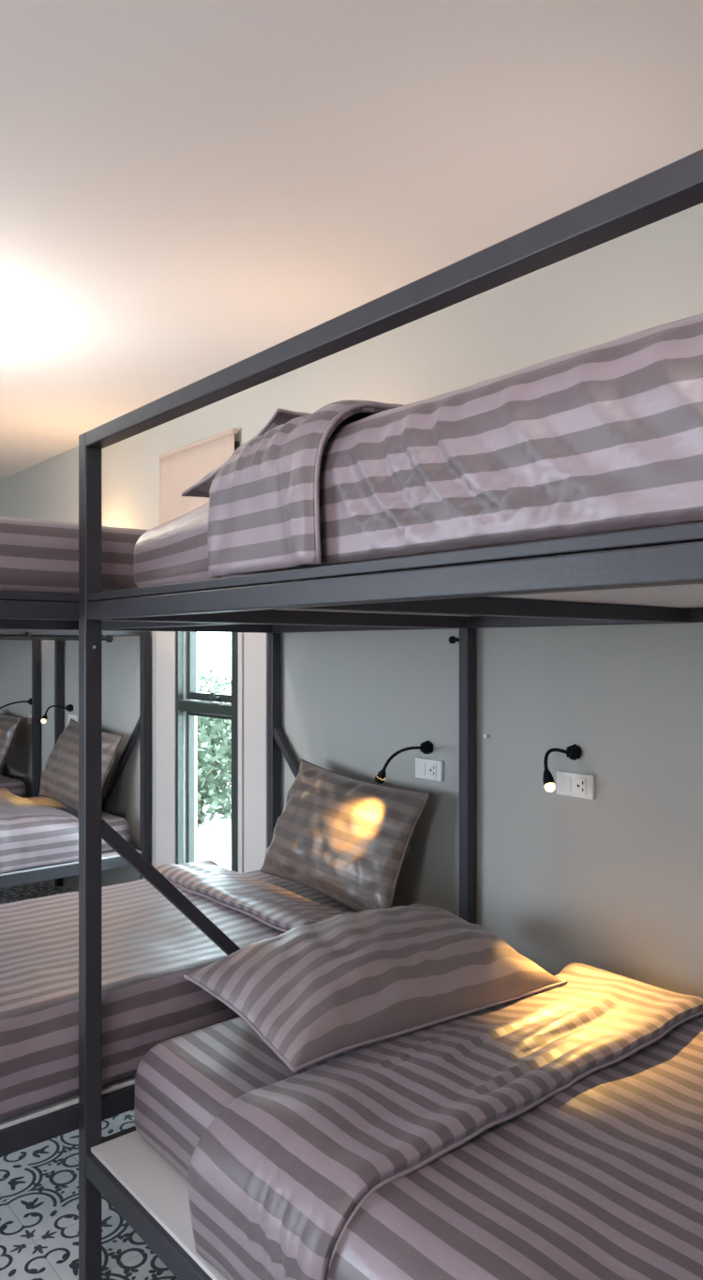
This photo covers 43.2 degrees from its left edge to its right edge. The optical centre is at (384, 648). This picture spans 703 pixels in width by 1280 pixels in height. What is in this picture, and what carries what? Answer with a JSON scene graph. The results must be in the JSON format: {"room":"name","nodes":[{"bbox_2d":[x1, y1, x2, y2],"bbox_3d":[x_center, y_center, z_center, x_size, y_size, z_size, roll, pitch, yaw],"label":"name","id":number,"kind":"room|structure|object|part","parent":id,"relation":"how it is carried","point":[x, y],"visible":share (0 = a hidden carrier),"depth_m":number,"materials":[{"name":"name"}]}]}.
{"room":"dormitory","nodes":[
{"label":"dormitory","id":0,"kind":"room"},
{"bbox_2d":[0,879,178,1279],"bbox_3d":[-2.112,1.520,2.139,5.018,0.100,10.800,0,0,-41],"label":"floor","id":1,"kind":"structure","parent":0,"point":[39,1182],"depth_m":2.28,"materials":[{"name":"tile"}]},
{"bbox_2d":[0,640,40,797],"bbox_3d":[-3.438,0.672,5.561,2.105,1.596,1.195,0,0,-41],"label":"bunk bed","id":2,"kind":"object","parent":1,"relation":"on","point":[36,644],"visible":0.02,"depth_m":5.79,"materials":[{"name":"grey paint"}]},
{"bbox_2d":[0,774,26,798],"bbox_3d":[-3.408,0.947,5.569,1.931,0.184,1.086,0,0,-41],"label":"mattress","id":3,"kind":"object","parent":2,"relation":"on","point":[17,787],"visible":0.48,"depth_m":5.76,"materials":[{"name":"grey fabric"}]},
{"bbox_2d":[0,712,22,772],"bbox_3d":[-2.639,0.638,5.974,0.230,0.439,0.645,0,0,-41],"label":"pillow","id":4,"kind":"object","parent":3,"relation":"on","point":[8,725],"visible":1,"depth_m":5.78,"materials":[{"name":"grey fabric"}]},
{"bbox_3d":[-2.280,0.681,5.802,0.040,1.577,0.040,0,0,-41],"label":"post","id":5,"kind":"part","parent":2,"relation":"part of","materials":[{"name":"black metal"}]},
{"bbox_2d":[0,629,150,888],"bbox_3d":[-2.411,0.672,4.380,2.105,1.596,1.225,0,0,-41],"label":"bunk bed","id":6,"kind":"object","parent":1,"relation":"on","point":[110,859],"visible":0.34,"depth_m":4.59,"materials":[{"name":"grey paint"}]},
{"bbox_3d":[-2.800,-0.087,4.827,2.025,0.040,0.037,0,0,-41],"label":"rail","id":7,"kind":"part","parent":6,"relation":"part of","materials":[{"name":"black metal"}]},
{"bbox_2d":[0,632,113,642],"bbox_3d":[-2.031,-0.055,3.866,1.769,0.049,0.050,0,0,-41],"label":"curtain rod","id":8,"kind":"object","parent":6,"relation":"attached to","point":[109,639],"visible":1,"depth_m":4.22,"materials":[{"name":"black metal"}]},
{"bbox_3d":[-2.035,-0.050,3.856,1.750,0.016,0.016,0,0,-41],"label":"rod","id":9,"kind":"part","parent":8,"relation":"part of","materials":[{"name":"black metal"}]},
{"bbox_3d":[-2.021,0.681,5.504,0.040,1.577,0.040,0,0,-41],"label":"post","id":10,"kind":"part","parent":6,"relation":"part of","materials":[{"name":"black metal"}]},
{"bbox_3d":[-2.023,-0.087,3.932,2.025,0.040,0.037,0,0,-41],"label":"rail","id":11,"kind":"part","parent":6,"relation":"part of","materials":[{"name":"black metal"}]},
{"bbox_3d":[-2.023,1.085,3.932,2.025,0.055,0.037,0,0,-41],"label":"rail","id":12,"kind":"part","parent":6,"relation":"part of","materials":[{"name":"black metal"}]},
{"bbox_2d":[26,796,130,852],"bbox_3d":[-2.382,0.959,4.388,1.930,0.161,1.062,0,0,-41],"label":"mattress","id":13,"kind":"object","parent":6,"relation":"on","point":[119,824],"visible":0.16,"depth_m":4.63,"materials":[{"name":"fabric"}]},
{"bbox_2d":[0,787,78,873],"bbox_3d":[-2.491,0.913,4.273,1.682,0.246,1.213,0,0,-41],"label":"duvet","id":14,"kind":"object","parent":13,"relation":"on","point":[32,834],"visible":0.98,"depth_m":4.26,"materials":[{"name":"fabric"}]},
{"bbox_2d":[38,718,123,813],"bbox_3d":[-1.679,0.642,4.848,0.264,0.474,0.734,0,0,-41],"label":"pillow","id":15,"kind":"object","parent":13,"relation":"on","point":[59,780],"visible":0.73,"depth_m":4.73,"materials":[{"name":"grey fabric"}]},
{"bbox_3d":[-1.632,-0.087,5.057,0.037,0.040,1.145,0,0,-41],"label":"rail","id":16,"kind":"part","parent":6,"relation":"part of","materials":[{"name":"black metal"}]},
{"bbox_3d":[-1.243,0.681,4.610,0.040,1.577,0.040,0,0,-41],"label":"post","id":17,"kind":"part","parent":6,"relation":"part of","materials":[{"name":"black metal"}]},
{"bbox_2d":[0,591,459,1157],"bbox_3d":[-0.890,0.672,2.629,2.105,1.596,1.113,0,0,-41],"label":"bunk bed","id":18,"kind":"object","parent":1,"relation":"on","point":[18,610],"visible":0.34,"depth_m":2.39,"materials":[{"name":"grey paint"}]},
{"bbox_3d":[-0.538,1.085,2.224,2.025,0.055,0.037,0,0,-41],"label":"rail","id":19,"kind":"part","parent":18,"relation":"part of","materials":[{"name":"black metal"}]},
{"bbox_2d":[0,516,148,594],"bbox_3d":[-0.875,-0.222,2.645,1.950,0.176,1.005,0,0,-41],"label":"mattress","id":20,"kind":"object","parent":18,"relation":"on","point":[37,555],"visible":0.12,"depth_m":2.08,"materials":[{"name":"grey fabric"}]},
{"bbox_3d":[-1.242,-0.087,3.034,2.025,0.040,0.037,0,0,-41],"label":"rail","id":21,"kind":"part","parent":18,"relation":"part of","materials":[{"name":"black metal"}]},
{"bbox_3d":[-0.538,-0.087,2.224,2.025,0.040,0.037,0,0,-41],"label":"rail","id":22,"kind":"part","parent":18,"relation":"part of","materials":[{"name":"black metal"}]},
{"bbox_3d":[-0.463,0.681,3.711,0.040,1.577,0.040,0,0,-41],"label":"post","id":23,"kind":"part","parent":18,"relation":"part of","materials":[{"name":"black metal"}]},
{"bbox_2d":[241,869,394,913],"bbox_3d":[-0.855,0.957,2.645,1.931,0.164,0.990,0,0,-41],"label":"mattress","id":24,"kind":"object","parent":18,"relation":"on","point":[303,891],"visible":0.02,"depth_m":3.23,"materials":[{"name":"fabric"}]},
{"bbox_2d":[0,859,345,1120],"bbox_3d":[-0.963,0.913,2.530,1.683,0.244,1.142,0,0,-41],"label":"duvet","id":25,"kind":"object","parent":24,"relation":"on","point":[148,945],"visible":0.69,"depth_m":2.33,"materials":[{"name":"fabric"}]},
{"bbox_2d":[260,758,431,912],"bbox_3d":[-0.163,0.654,3.111,0.275,0.457,0.743,0,0,-41],"label":"pillow","id":26,"kind":"object","parent":24,"relation":"on","point":[343,838],"visible":0.93,"depth_m":2.97,"materials":[{"name":"grey fabric"}]},
{"bbox_3d":[-0.111,-0.087,3.306,0.037,0.040,1.033,0,0,-41],"label":"rail","id":27,"kind":"part","parent":18,"relation":"part of","materials":[{"name":"black metal"}]},
{"bbox_3d":[0.234,-0.030,2.920,0.026,0.026,0.053,0,0,-41],"label":"knob","id":28,"kind":"part","parent":18,"relation":"part of","materials":[{"name":"black metal"}]},
{"bbox_2d":[78,149,702,1279],"bbox_3d":[0.461,0.488,1.692,1.295,1.964,2.070,0,0,-41],"label":"bunk bed","id":29,"kind":"object","parent":1,"relation":"on","point":[649,575],"visible":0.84,"depth_m":1.70,"materials":[{"name":"grey paint"}]},
{"bbox_3d":[-0.679,0.488,2.046,0.040,1.964,0.040,0,0,-41],"label":"post","id":30,"kind":"part","parent":29,"relation":"part of","materials":[{"name":"black metal"}]},
{"bbox_3d":[-0.205,1.175,2.458,1.215,0.055,0.037,0,0,-41],"label":"rail","id":31,"kind":"part","parent":29,"relation":"part of","materials":[{"name":"black metal"}]},
{"bbox_3d":[-0.013,1.175,1.280,0.037,0.055,1.990,0,0,-41],"label":"rail","id":32,"kind":"part","parent":29,"relation":"part of","materials":[{"name":"metal"}]},
{"bbox_2d":[134,1016,392,1178],"bbox_3d":[0.454,1.023,1.706,1.120,0.213,1.931,0,0,-41],"label":"mattress","id":33,"kind":"object","parent":29,"relation":"on","point":[183,1082],"visible":0.16,"depth_m":1.96,"materials":[{"name":"grey fabric"}]},
{"bbox_2d":[188,963,702,1279],"bbox_3d":[0.592,0.978,1.518,1.279,0.297,1.533,0,0,-41],"label":"duvet","id":34,"kind":"object","parent":33,"relation":"on","point":[556,1133],"visible":0.98,"depth_m":1.55,"materials":[{"name":"fabric"}]},
{"bbox_2d":[183,903,568,1072],"bbox_3d":[-0.009,0.775,2.235,0.839,0.191,0.506,0,0,-38],"label":"pillow","id":35,"kind":"object","parent":34,"relation":"on","point":[316,992],"visible":1,"depth_m":2.07,"materials":[{"name":"grey fabric"}]},
{"bbox_3d":[-0.205,-0.087,2.458,1.215,0.040,0.037,0,0,-41],"label":"rail","id":36,"kind":"part","parent":29,"relation":"part of","materials":[{"name":"black metal"}]},
{"bbox_3d":[-0.013,-0.087,1.280,0.037,0.040,1.990,0,0,-41],"label":"rail","id":37,"kind":"part","parent":29,"relation":"part of","materials":[{"name":"grey metal"}]},
{"bbox_3d":[-0.013,-0.477,1.280,0.040,0.034,1.990,0,0,-41],"label":"guard rail","id":38,"kind":"part","parent":29,"relation":"part of","materials":[{"name":"grey metal"}]},
{"bbox_2d":[134,502,702,587],"bbox_3d":[0.463,-0.235,1.700,1.147,0.201,1.930,0,0,-41],"label":"mattress","id":39,"kind":"object","parent":29,"relation":"on","point":[175,550],"visible":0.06,"depth_m":1.87,"materials":[{"name":"grey fabric"}]},
{"bbox_2d":[180,407,312,497],"bbox_3d":[-0.080,-0.430,2.150,0.716,0.183,0.404,0,0,-41],"label":"pillow","id":40,"kind":"object","parent":39,"relation":"on","point":[202,489],"visible":0.17,"depth_m":1.92,"materials":[{"name":"fabric"}]},
{"bbox_2d":[208,313,702,577],"bbox_3d":[0.613,-0.280,1.516,1.286,0.294,1.496,0,0,-41],"label":"duvet","id":41,"kind":"object","parent":39,"relation":"on","point":[608,436],"visible":0.98,"depth_m":1.16,"materials":[{"name":"fabric"}]},
{"bbox_3d":[0.269,0.681,2.870,0.040,1.577,0.040,0,0,-41],"label":"post","id":42,"kind":"part","parent":29,"relation":"part of","materials":[{"name":"black metal"}]},
{"bbox_3d":[0.934,-0.087,2.103,0.037,0.040,1.990,0,0,-41],"label":"rail","id":43,"kind":"part","parent":29,"relation":"part of","materials":[{"name":"black metal"}]},
{"bbox_2d":[0,0,702,480],"bbox_3d":[-2.112,-1.300,2.139,5.018,0.150,10.800,0,0,-41],"label":"ceiling","id":44,"kind":"structure","parent":0,"point":[190,189],"depth_m":2.21,"materials":[{"name":"white paint"}]},
{"bbox_2d":[0,202,702,998],"bbox_3d":[-0.331,0.122,3.687,0.100,2.695,10.400,0,0,-41],"label":"wall","id":45,"kind":"structure","parent":0,"point":[612,881],"depth_m":2.77,"materials":[{"name":"grey paint"}]},
{"bbox_2d":[0,698,31,708],"bbox_3d":[-2.424,0.399,5.800,0.062,0.143,0.308,0,0,35],"label":"reading lamp","id":46,"kind":"object","parent":45,"relation":"attached to","point":[29,700],"visible":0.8,"depth_m":5.84,"materials":[{"name":"black metal"}]},
{"bbox_2d":[27,713,31,724],"bbox_3d":[-2.363,0.470,5.935,0.018,0.070,0.130,0,0,-41],"label":"wall outlet","id":47,"kind":"object","parent":45,"relation":"attached to","point":[29,715],"visible":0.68,"depth_m":5.94,"materials":[{"name":"white plastic"}]},
{"bbox_2d":[41,704,73,722],"bbox_3d":[-1.995,0.395,5.422,0.192,0.116,0.065,0,0,-5],"label":"reading lamp","id":48,"kind":"object","parent":45,"relation":"attached to","point":[69,707],"visible":1,"depth_m":5.41,"materials":[{"name":"black metal"}]},
{"bbox_2d":[67,713,77,724],"bbox_3d":[-1.898,0.434,5.400,0.018,0.070,0.130,0,0,-41],"label":"wall outlet","id":49,"kind":"object","parent":45,"relation":"attached to","point":[69,715],"visible":0.54,"depth_m":5.39,"materials":[{"name":"white plastic"}]},
{"bbox_2d":[156,631,175,866],"bbox_3d":[-1.100,0.620,4.483,0.016,1.700,0.198,0,0,-41],"label":"trim","id":50,"kind":"structure","parent":45,"relation":"attached to","point":[165,640],"depth_m":4.48,"materials":[{"name":"white paint"}]},
{"bbox_2d":[175,440,240,872],"bbox_3d":[-0.805,0.160,4.222,0.110,2.180,0.580,0,0,-41],"label":"window","id":51,"kind":"structure","parent":45,"relation":"in","point":[189,705],"depth_m":4.40,"materials":[{"name":"metal"}]},
{"bbox_2d":[158,427,238,525],"bbox_3d":[-0.897,-0.627,4.215,0.028,0.713,0.710,0,0,-41],"label":"window blind","id":52,"kind":"object","parent":51,"relation":"attached to","point":[181,468],"visible":0.3,"depth_m":4.26,"materials":[{"name":"beige fabric"}]},
{"bbox_3d":[-0.809,0.752,4.241,0.035,0.891,0.498,0,0,-41],"label":"fixed sash","id":53,"kind":"part","parent":51,"relation":"part of","materials":[{"name":"glass"}]},
{"bbox_3d":[-0.807,-0.312,4.242,0.040,1.126,0.498,0,0,-41],"label":"awning sash","id":54,"kind":"part","parent":51,"relation":"part of","materials":[{"name":"metal"}]},
{"bbox_2d":[238,632,267,873],"bbox_3d":[-0.578,0.620,3.878,0.020,1.700,0.233,0,0,-41],"label":"trim","id":55,"kind":"structure","parent":45,"relation":"attached to","point":[252,647],"depth_m":3.87,"materials":[{"name":"white paint"}]},
{"bbox_2d":[375,740,433,783],"bbox_3d":[0.073,0.372,2.929,0.057,0.115,0.302,0,0,36],"label":"reading lamp","id":56,"kind":"object","parent":45,"relation":"attached to","point":[427,747],"visible":1,"depth_m":2.87,"materials":[{"name":"black metal"}]},
{"bbox_2d":[415,757,443,782],"bbox_3d":[0.152,0.413,3.040,0.018,0.070,0.130,0,0,-41],"label":"wall outlet","id":57,"kind":"object","parent":45,"relation":"attached to","point":[429,769],"visible":1,"depth_m":3.03,"materials":[{"name":"white plastic"}]},
{"bbox_2d":[428,762,436,778],"bbox_3d":[0.165,0.413,3.018,0.007,0.048,0.038,0,0,-41],"label":"socket","id":58,"kind":"object","parent":57,"relation":"attached to","point":[432,766],"depth_m":3.02,"materials":[{"name":"white plastic"}]},
{"bbox_2d":[542,743,582,792],"bbox_3d":[0.502,0.339,2.540,0.146,0.126,0.055,0,0,-41],"label":"reading lamp","id":59,"kind":"object","parent":45,"relation":"attached to","point":[574,752],"visible":1,"depth_m":2.53,"materials":[{"name":"black metal"}]},
{"bbox_3d":[0.466,0.387,2.494,0.030,0.030,0.030,0,0,-41],"label":"bulb","id":60,"kind":"part","parent":59,"relation":"part of","materials":[{"name":"beige glass"}]},
{"bbox_2d":[557,770,595,799],"bbox_3d":[0.554,0.395,2.578,0.018,0.070,0.130,0,0,-41],"label":"wall outlet","id":61,"kind":"object","parent":45,"relation":"attached to","point":[572,784],"visible":1,"depth_m":2.57,"materials":[{"name":"white plastic"}]},
{"bbox_2d":[575,777,587,795],"bbox_3d":[0.567,0.395,2.556,0.007,0.048,0.038,0,0,-41],"label":"socket","id":62,"kind":"object","parent":61,"relation":"attached to","point":[580,782],"depth_m":2.55,"materials":[{"name":"white plastic"}]},
{"label":"outside","id":63,"kind":"structure","parent":0,"visible":0},
{"bbox_2d":[196,679,231,870],"bbox_3d":[0.000,1.680,0.000,80.000,0.180,80.000,0,0,-41],"label":"ground","id":64,"kind":"structure","parent":63,"point":[214,836],"depth_m":7.43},
{"bbox_2d":[196,716,231,831],"bbox_3d":[-1.691,1.041,8.067,1.732,1.171,1.734,0,0,-41],"label":"shrub","id":65,"kind":"object","parent":64,"relation":"on","point":[212,787],"visible":0.29,"depth_m":7.69,"materials":[{"name":"green plant"}]},
{"bbox_2d":[196,668,231,746],"bbox_3d":[-3.077,0.909,13.129,2.510,1.368,2.434,0,0,-41],"label":"shrub","id":66,"kind":"object","parent":64,"relation":"on","point":[217,685],"visible":0.05,"depth_m":13.06,"materials":[{"name":"green plant"}]}
]}

